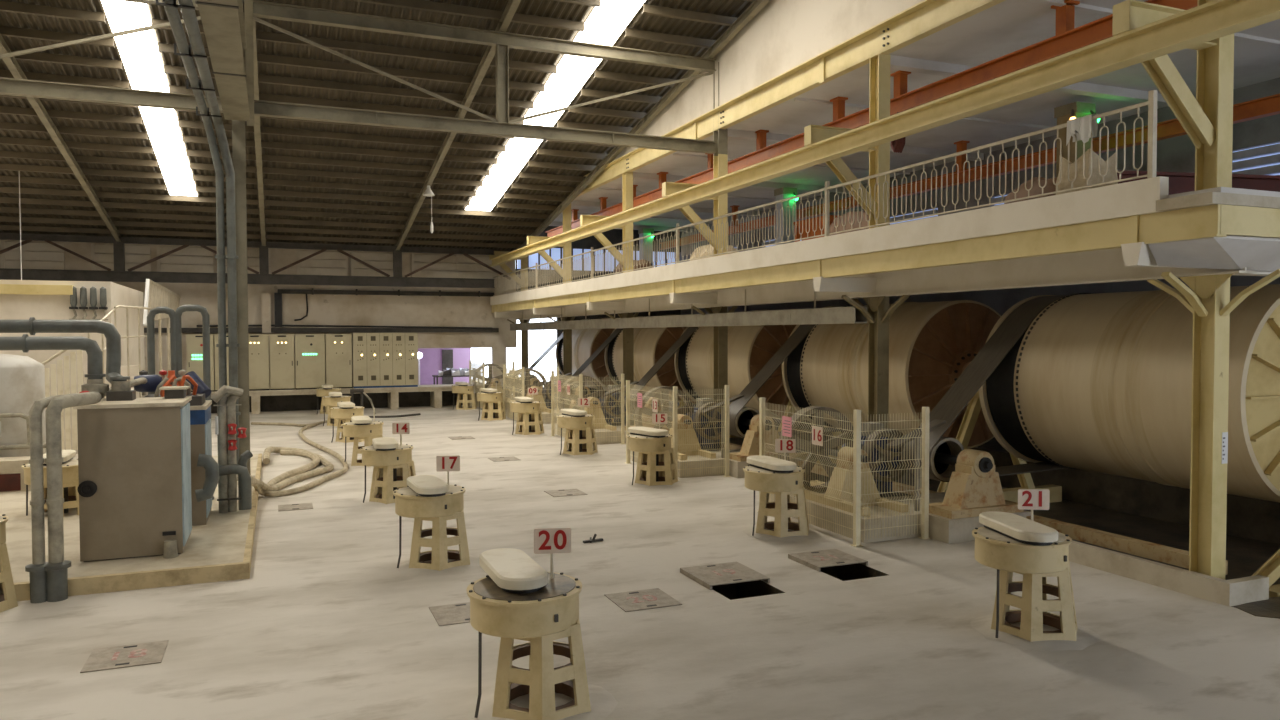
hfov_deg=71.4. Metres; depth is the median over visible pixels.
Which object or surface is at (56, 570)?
socket
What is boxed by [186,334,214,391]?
tall cabinet
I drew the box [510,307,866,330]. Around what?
tray
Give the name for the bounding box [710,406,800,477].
stand
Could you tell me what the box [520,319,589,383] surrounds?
belt
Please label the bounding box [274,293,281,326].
downpipe
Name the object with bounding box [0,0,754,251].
ceiling
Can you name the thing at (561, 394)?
spoked wheel
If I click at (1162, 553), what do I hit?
curb
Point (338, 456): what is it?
hose
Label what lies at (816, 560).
floor hatch
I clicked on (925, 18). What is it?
beam
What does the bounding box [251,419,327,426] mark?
hose
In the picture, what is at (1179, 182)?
girder
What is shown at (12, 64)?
rafter
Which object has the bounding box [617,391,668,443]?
stand
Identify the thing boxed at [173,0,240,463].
riser pipe
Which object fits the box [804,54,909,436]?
steel column
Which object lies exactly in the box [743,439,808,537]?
stand
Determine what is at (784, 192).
column
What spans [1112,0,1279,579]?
steel column
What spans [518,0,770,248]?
rafter
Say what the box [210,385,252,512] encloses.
pipe manifold
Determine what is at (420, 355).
work lamp
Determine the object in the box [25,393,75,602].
pipe
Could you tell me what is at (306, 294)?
loose cable
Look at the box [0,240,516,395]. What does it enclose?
wall
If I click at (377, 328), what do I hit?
beam
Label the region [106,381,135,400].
pump
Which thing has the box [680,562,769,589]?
floor hatch
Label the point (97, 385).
valve
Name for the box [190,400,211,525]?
tall cabinet
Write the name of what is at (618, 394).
motor
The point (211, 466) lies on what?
pipe
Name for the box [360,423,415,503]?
stand
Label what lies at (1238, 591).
concrete curb
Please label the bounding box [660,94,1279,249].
beam
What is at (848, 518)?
motor
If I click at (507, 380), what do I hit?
motor
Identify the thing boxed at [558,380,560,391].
paper notice
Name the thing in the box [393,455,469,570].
stand
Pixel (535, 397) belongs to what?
spoked wheel
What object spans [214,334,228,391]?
tall cabinet
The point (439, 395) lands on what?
bench
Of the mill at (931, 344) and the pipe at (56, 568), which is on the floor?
the pipe at (56, 568)
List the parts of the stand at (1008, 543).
leg, leg, deck plate, leg, sign plate, leg, leg, leg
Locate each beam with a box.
[144,325,498,332]
[489,0,1279,265]
[546,0,1197,236]
[577,0,1004,196]
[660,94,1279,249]
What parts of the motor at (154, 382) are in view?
casing, frame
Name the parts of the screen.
handrail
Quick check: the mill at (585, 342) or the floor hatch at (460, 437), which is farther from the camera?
the mill at (585, 342)
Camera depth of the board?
28.33 m
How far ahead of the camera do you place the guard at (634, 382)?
26.35 m
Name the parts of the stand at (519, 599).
leg, deck plate, leg, sign post, sign plate, leg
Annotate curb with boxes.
[612,418,1227,574]
[1069,540,1268,606]
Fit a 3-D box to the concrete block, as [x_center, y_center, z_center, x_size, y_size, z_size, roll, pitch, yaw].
[-12.904,2.343,17.176,2.250,0.800,0.665,-1,2,-22]
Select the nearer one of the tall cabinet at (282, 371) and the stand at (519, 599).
the stand at (519, 599)
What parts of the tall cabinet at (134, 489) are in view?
plate, panel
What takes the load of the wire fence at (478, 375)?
on the floor
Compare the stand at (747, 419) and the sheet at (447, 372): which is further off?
the sheet at (447, 372)
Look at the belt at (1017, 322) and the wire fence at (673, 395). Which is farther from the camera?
the wire fence at (673, 395)
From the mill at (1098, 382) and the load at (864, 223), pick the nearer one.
the mill at (1098, 382)
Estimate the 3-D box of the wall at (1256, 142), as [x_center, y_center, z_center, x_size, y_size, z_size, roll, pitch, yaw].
[10.974,-1.878,23.489,0.260,8.750,47.650,-1,2,-22]
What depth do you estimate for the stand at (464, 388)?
37.78 m
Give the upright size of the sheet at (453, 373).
0.265 m
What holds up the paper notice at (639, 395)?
attached to the wire fence at (673, 395)
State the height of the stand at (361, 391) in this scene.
1.030 m
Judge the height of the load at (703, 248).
1.197 m
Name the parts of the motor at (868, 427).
casing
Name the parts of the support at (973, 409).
sill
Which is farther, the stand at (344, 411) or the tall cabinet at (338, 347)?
the tall cabinet at (338, 347)
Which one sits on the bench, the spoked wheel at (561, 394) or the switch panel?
the switch panel
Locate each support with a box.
[678,392,736,437]
[778,400,840,463]
[937,390,1061,502]
[1252,549,1279,596]
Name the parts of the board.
frame, post, frame, post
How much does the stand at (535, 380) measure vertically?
1.480 m
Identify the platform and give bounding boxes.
[0,453,261,600]
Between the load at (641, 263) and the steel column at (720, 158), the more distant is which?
the load at (641, 263)
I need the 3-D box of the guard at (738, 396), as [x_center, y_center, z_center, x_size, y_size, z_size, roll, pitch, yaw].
[1.888,1.530,20.475,1.066,1.439,0.220,-1,2,-27]
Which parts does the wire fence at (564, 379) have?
post, post, post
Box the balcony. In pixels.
[490,176,1279,319]
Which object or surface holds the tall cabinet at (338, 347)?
on the bench
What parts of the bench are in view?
panel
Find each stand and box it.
[0,514,17,611]
[22,450,78,516]
[316,384,340,413]
[322,392,350,425]
[330,402,364,442]
[342,408,383,466]
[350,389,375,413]
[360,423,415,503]
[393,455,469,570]
[451,382,476,409]
[466,528,590,719]
[476,383,505,420]
[510,388,543,434]
[525,374,542,396]
[557,398,597,454]
[559,381,589,414]
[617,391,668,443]
[627,413,677,485]
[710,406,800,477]
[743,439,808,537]
[972,489,1077,641]
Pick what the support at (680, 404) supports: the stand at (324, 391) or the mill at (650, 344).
the mill at (650, 344)
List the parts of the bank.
rail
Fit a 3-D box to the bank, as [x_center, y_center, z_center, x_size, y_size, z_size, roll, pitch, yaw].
[-14.854,-1.505,23.992,0.900,0.947,0.200,-1,2,-22]
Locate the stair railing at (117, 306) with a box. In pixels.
[88,305,150,398]
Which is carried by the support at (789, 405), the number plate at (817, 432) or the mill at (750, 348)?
the mill at (750, 348)
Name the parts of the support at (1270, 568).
sill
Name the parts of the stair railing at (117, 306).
rail, handrail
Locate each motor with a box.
[134,369,205,405]
[185,371,210,397]
[506,374,521,395]
[542,376,565,408]
[600,385,625,425]
[686,398,720,450]
[769,406,920,542]
[842,422,907,496]
[882,436,1030,543]
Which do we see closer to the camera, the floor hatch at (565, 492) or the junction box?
the junction box
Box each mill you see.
[556,318,620,392]
[605,314,695,403]
[674,309,804,419]
[782,300,1000,448]
[979,284,1279,501]
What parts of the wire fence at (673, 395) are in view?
post, post, post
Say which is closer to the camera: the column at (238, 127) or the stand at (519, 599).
the stand at (519, 599)
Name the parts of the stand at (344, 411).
leg, leg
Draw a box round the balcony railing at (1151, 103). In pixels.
[493,90,1157,295]
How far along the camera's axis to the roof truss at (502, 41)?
19.76 m
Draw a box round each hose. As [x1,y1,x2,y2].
[104,377,146,396]
[250,422,347,496]
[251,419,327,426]
[251,450,333,491]
[263,446,319,485]
[369,413,420,417]
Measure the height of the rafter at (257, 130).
4.686 m
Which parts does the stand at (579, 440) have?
leg, leg, leg, sign plate, leg, leg, leg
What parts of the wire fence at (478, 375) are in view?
post, post, post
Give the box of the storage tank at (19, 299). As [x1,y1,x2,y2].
[0,280,144,453]
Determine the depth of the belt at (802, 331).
21.46 m
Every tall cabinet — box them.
[73,396,191,561]
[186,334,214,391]
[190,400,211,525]
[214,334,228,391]
[248,334,269,390]
[269,334,294,389]
[294,334,324,389]
[325,334,351,387]
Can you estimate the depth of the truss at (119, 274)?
36.15 m
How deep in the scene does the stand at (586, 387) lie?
32.22 m
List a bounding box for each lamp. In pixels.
[418,352,422,384]
[423,185,434,232]
[1070,109,1075,119]
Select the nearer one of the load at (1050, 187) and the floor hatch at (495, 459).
the load at (1050, 187)
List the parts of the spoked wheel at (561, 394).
frame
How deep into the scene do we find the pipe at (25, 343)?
12.42 m
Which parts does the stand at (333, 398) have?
leg, leg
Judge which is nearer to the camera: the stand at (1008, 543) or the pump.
the stand at (1008, 543)
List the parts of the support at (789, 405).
sill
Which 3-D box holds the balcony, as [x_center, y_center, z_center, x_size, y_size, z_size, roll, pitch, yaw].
[4.027,-2.013,27.209,9.900,1.055,34.600,-1,2,-22]
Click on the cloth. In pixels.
(1082, 127)
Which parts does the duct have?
lid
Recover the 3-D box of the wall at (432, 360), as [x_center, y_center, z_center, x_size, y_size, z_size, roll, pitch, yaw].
[-9.977,-0.015,43.366,4.550,4.000,5.400,-1,2,-22]
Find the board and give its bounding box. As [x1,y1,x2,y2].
[143,279,180,393]
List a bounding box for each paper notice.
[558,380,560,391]
[637,393,641,407]
[782,416,791,436]
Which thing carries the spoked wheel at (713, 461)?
on the floor
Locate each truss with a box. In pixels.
[0,0,715,153]
[0,232,508,287]
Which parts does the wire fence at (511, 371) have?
post, post, post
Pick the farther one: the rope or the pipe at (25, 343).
the rope
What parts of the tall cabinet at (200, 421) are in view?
plate, panel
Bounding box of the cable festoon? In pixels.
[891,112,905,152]
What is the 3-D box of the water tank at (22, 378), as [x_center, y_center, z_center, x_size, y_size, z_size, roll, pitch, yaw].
[-13.066,1.288,18.408,1.690,2.840,1.590,-1,2,-22]
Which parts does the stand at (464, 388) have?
leg, leg, leg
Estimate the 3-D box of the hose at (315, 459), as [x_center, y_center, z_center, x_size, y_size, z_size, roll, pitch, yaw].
[-8.320,2.466,21.293,1.325,0.294,6.583,-1,2,-22]
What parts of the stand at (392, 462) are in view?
leg, leg, deck plate, leg, leg, sign plate, leg, leg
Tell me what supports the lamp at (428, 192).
hanging from the rafter at (512, 5)
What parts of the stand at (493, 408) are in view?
leg, leg, leg, leg, leg, leg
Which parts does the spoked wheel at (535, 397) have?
frame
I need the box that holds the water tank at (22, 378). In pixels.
[0,354,45,456]
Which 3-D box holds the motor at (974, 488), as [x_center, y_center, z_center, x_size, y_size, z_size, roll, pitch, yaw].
[5.096,2.025,14.760,1.650,1.480,1.950,-1,2,-22]
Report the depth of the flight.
23.97 m
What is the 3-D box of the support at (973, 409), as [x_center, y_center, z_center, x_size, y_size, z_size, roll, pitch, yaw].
[6.972,1.791,17.894,3.800,2.423,0.320,-1,2,-22]
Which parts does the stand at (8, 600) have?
leg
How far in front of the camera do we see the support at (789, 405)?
23.70 m
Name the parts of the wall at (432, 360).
door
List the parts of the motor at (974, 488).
frame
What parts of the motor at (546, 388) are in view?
casing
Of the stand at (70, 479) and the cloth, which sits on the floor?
the stand at (70, 479)
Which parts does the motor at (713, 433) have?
casing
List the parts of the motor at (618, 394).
casing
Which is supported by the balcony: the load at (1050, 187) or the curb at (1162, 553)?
the load at (1050, 187)
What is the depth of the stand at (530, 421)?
28.28 m
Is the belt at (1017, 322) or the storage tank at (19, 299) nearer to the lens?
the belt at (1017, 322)
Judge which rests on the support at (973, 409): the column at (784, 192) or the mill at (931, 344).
the mill at (931, 344)
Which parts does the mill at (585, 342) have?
plate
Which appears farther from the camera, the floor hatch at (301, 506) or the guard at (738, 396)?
the guard at (738, 396)
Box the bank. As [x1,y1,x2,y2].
[69,286,108,319]
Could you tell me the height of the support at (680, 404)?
2.423 m
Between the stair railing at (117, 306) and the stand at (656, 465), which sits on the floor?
the stand at (656, 465)
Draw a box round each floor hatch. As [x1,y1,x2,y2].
[80,640,168,672]
[278,503,312,510]
[429,602,469,625]
[449,436,474,439]
[488,456,519,461]
[544,489,587,496]
[604,588,681,611]
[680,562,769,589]
[788,549,867,571]
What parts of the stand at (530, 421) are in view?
leg, leg, leg, sign plate, leg, leg, leg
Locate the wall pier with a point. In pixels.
(266, 297)
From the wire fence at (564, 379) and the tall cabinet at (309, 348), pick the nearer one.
the wire fence at (564, 379)
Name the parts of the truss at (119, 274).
post, post, post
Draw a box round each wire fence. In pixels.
[469,360,514,407]
[503,365,558,421]
[550,371,624,443]
[625,380,730,480]
[759,397,931,546]
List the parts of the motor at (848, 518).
frame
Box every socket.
[25,562,46,602]
[44,560,70,601]
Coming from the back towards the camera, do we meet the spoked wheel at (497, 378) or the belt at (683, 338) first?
the spoked wheel at (497, 378)
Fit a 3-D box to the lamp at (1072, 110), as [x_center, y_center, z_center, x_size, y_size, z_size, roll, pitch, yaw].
[9.340,-5.204,19.176,0.135,0.296,0.578,1,2,29]
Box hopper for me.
[793,215,837,241]
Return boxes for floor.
[0,405,1279,719]
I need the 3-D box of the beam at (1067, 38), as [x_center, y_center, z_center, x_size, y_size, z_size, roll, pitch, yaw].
[2.678,-5.489,23.913,0.260,0.810,36.500,-1,2,-22]
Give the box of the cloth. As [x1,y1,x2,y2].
[1066,113,1097,145]
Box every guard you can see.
[603,381,638,395]
[700,394,743,457]
[886,419,945,510]
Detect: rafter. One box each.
[0,34,120,241]
[253,20,265,245]
[396,0,520,250]
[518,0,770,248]
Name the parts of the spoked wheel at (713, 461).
frame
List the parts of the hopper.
leg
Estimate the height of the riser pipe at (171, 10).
7.122 m
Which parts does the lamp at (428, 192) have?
lamp shade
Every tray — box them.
[278,288,493,296]
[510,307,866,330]
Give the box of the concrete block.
[0,456,30,491]
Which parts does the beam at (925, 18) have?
splice plate, splice plate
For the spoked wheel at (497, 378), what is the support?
on the floor
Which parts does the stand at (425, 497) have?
leg, deck plate, leg, sign plate, leg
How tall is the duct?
0.860 m
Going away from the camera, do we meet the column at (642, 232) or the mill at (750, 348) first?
the mill at (750, 348)
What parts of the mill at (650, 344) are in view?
plate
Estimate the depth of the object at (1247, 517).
17.14 m
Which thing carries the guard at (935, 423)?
on the motor at (974, 488)
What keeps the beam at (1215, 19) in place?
on the steel column at (1207, 119)
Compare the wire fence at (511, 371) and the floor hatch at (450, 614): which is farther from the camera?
the wire fence at (511, 371)
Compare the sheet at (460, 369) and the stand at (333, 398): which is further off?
the sheet at (460, 369)
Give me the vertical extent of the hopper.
1.850 m
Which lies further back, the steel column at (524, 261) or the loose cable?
the steel column at (524, 261)
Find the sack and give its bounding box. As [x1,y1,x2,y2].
[1056,148,1117,194]
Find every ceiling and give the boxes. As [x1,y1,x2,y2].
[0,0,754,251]
[549,0,1279,231]
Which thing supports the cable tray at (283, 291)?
attached to the wall at (323, 309)
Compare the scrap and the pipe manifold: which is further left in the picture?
the pipe manifold
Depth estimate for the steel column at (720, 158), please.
22.55 m
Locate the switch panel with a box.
[351,333,417,387]
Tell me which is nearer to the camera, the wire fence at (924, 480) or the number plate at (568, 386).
the wire fence at (924, 480)
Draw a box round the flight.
[104,365,138,397]
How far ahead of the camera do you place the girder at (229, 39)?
14.78 m
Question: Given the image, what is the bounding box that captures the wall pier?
[262,293,270,332]
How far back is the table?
42.06 m
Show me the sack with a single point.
(1096, 178)
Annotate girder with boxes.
[195,0,253,125]
[1117,170,1279,194]
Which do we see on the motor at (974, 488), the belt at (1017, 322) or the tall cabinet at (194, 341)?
the belt at (1017, 322)
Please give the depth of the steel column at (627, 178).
28.51 m
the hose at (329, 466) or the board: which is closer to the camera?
the hose at (329, 466)
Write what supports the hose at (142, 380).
on the tall cabinet at (134, 489)
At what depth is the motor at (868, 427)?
15.64 m
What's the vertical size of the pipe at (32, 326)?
1.019 m
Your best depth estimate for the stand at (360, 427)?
21.59 m
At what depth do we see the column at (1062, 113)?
19.50 m
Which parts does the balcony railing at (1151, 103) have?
post, post, rail, post, post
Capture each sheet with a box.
[443,369,451,375]
[451,370,459,375]
[459,368,467,374]
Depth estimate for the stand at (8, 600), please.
10.47 m
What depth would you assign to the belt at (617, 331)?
33.44 m
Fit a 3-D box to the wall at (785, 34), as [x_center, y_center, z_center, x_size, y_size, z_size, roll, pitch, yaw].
[5.245,-7.388,14.554,0.080,2.869,35.735,-1,2,-22]
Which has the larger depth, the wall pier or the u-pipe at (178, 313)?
the wall pier
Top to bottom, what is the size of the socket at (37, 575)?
0.460 m
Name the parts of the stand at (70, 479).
leg, deck plate, leg, leg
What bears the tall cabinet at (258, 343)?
on the bench
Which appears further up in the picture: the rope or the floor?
the rope
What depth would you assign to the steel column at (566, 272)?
34.48 m
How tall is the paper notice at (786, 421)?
0.340 m
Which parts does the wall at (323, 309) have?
post, post, post, post, post, post, post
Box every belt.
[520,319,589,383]
[565,328,622,399]
[624,327,697,413]
[729,306,843,437]
[903,295,1068,481]
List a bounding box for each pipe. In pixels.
[0,317,129,383]
[0,334,105,378]
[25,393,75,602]
[44,391,100,601]
[156,0,226,401]
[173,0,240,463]
[195,454,218,501]
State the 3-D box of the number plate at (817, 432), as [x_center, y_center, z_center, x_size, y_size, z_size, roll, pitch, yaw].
[2.839,1.214,14.273,0.012,0.300,0.300,-1,2,-22]
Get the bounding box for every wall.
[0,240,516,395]
[418,348,470,384]
[515,226,680,397]
[613,0,922,160]
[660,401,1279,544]
[680,77,1279,315]
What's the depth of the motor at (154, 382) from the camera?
14.13 m
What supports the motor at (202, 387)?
on the tall cabinet at (200, 421)
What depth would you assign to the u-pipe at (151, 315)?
15.86 m
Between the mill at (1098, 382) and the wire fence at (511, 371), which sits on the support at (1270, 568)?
the mill at (1098, 382)
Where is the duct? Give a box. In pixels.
[510,289,866,330]
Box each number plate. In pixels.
[567,384,569,394]
[652,399,657,412]
[812,426,822,445]
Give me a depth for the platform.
12.05 m
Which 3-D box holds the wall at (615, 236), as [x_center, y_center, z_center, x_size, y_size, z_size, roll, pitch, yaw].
[-1.820,-2.420,43.611,8.700,8.750,0.200,-1,2,-22]
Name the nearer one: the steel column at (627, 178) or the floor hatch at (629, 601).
the floor hatch at (629, 601)
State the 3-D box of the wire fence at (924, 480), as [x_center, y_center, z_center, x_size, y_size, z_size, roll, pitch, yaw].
[3.329,1.733,14.964,1.420,2.060,2.960,-1,2,-22]
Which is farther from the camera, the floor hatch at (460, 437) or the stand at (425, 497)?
the floor hatch at (460, 437)
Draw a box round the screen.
[41,350,83,449]
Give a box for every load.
[615,259,652,273]
[690,244,737,260]
[830,211,868,235]
[1004,177,1056,203]
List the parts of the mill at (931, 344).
plate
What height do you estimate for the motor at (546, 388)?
1.600 m
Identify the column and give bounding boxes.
[232,0,254,480]
[489,251,529,373]
[527,203,574,408]
[580,172,638,424]
[638,228,653,264]
[662,62,737,446]
[774,187,796,244]
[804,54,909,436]
[1054,101,1095,176]
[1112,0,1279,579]
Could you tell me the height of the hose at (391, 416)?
0.079 m
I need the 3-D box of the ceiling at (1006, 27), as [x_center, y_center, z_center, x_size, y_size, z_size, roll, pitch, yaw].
[6.839,-5.848,22.444,8.600,0.330,49.050,-1,2,-22]
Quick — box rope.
[19,171,21,279]
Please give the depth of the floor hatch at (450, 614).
10.20 m
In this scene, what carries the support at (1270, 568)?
on the floor
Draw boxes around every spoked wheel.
[473,363,509,402]
[508,368,554,423]
[557,376,620,444]
[634,386,724,477]
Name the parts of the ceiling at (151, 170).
skylight panel, skylight panel, skylight panel, skylight panel, skylight panel, skylight panel, skylight panel, skylight panel, skylight panel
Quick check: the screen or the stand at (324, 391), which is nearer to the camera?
the screen
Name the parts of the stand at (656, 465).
leg, leg, deck plate, leg, sign plate, leg, leg, leg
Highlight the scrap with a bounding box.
[583,534,602,542]
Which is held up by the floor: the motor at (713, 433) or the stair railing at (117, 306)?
the motor at (713, 433)
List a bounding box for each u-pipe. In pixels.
[147,307,175,394]
[175,305,213,499]
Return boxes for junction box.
[159,386,189,398]
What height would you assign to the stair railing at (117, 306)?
3.980 m
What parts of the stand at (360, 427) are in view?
leg, deck plate, leg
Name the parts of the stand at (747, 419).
frame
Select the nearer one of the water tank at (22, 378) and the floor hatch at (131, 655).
the floor hatch at (131, 655)
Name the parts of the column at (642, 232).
head plate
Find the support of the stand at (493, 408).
on the floor
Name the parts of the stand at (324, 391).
leg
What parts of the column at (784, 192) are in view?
head plate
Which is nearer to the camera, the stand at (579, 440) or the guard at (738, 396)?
the guard at (738, 396)
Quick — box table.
[432,375,468,384]
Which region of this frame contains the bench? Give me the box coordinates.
[191,384,476,413]
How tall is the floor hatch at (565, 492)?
0.013 m
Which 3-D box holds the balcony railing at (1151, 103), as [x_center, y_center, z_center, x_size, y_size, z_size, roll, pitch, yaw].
[-0.434,-2.978,25.404,0.064,1.000,33.112,-1,2,-22]
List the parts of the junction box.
lid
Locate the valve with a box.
[79,379,108,398]
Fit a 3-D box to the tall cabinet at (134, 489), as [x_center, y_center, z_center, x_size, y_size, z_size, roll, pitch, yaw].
[-7.051,1.617,12.482,1.290,2.090,1.487,-1,2,-22]
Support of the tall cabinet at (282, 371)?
on the bench
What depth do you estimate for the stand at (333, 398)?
31.06 m
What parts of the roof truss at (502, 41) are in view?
tie rod, tie rod, post, tie rod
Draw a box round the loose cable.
[294,294,307,320]
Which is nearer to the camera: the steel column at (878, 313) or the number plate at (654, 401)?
the steel column at (878, 313)
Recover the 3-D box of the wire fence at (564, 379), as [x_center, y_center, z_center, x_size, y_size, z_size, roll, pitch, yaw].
[-1.631,1.399,27.084,1.420,2.060,2.960,-1,2,-22]
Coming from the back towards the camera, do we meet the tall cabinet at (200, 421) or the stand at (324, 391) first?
the stand at (324, 391)
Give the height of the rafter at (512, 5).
4.686 m
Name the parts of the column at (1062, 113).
head plate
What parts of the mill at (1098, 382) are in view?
plate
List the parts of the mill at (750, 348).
plate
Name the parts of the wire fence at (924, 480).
post, post, post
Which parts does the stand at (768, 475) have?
leg, leg, deck plate, leg, sign plate, leg, leg, leg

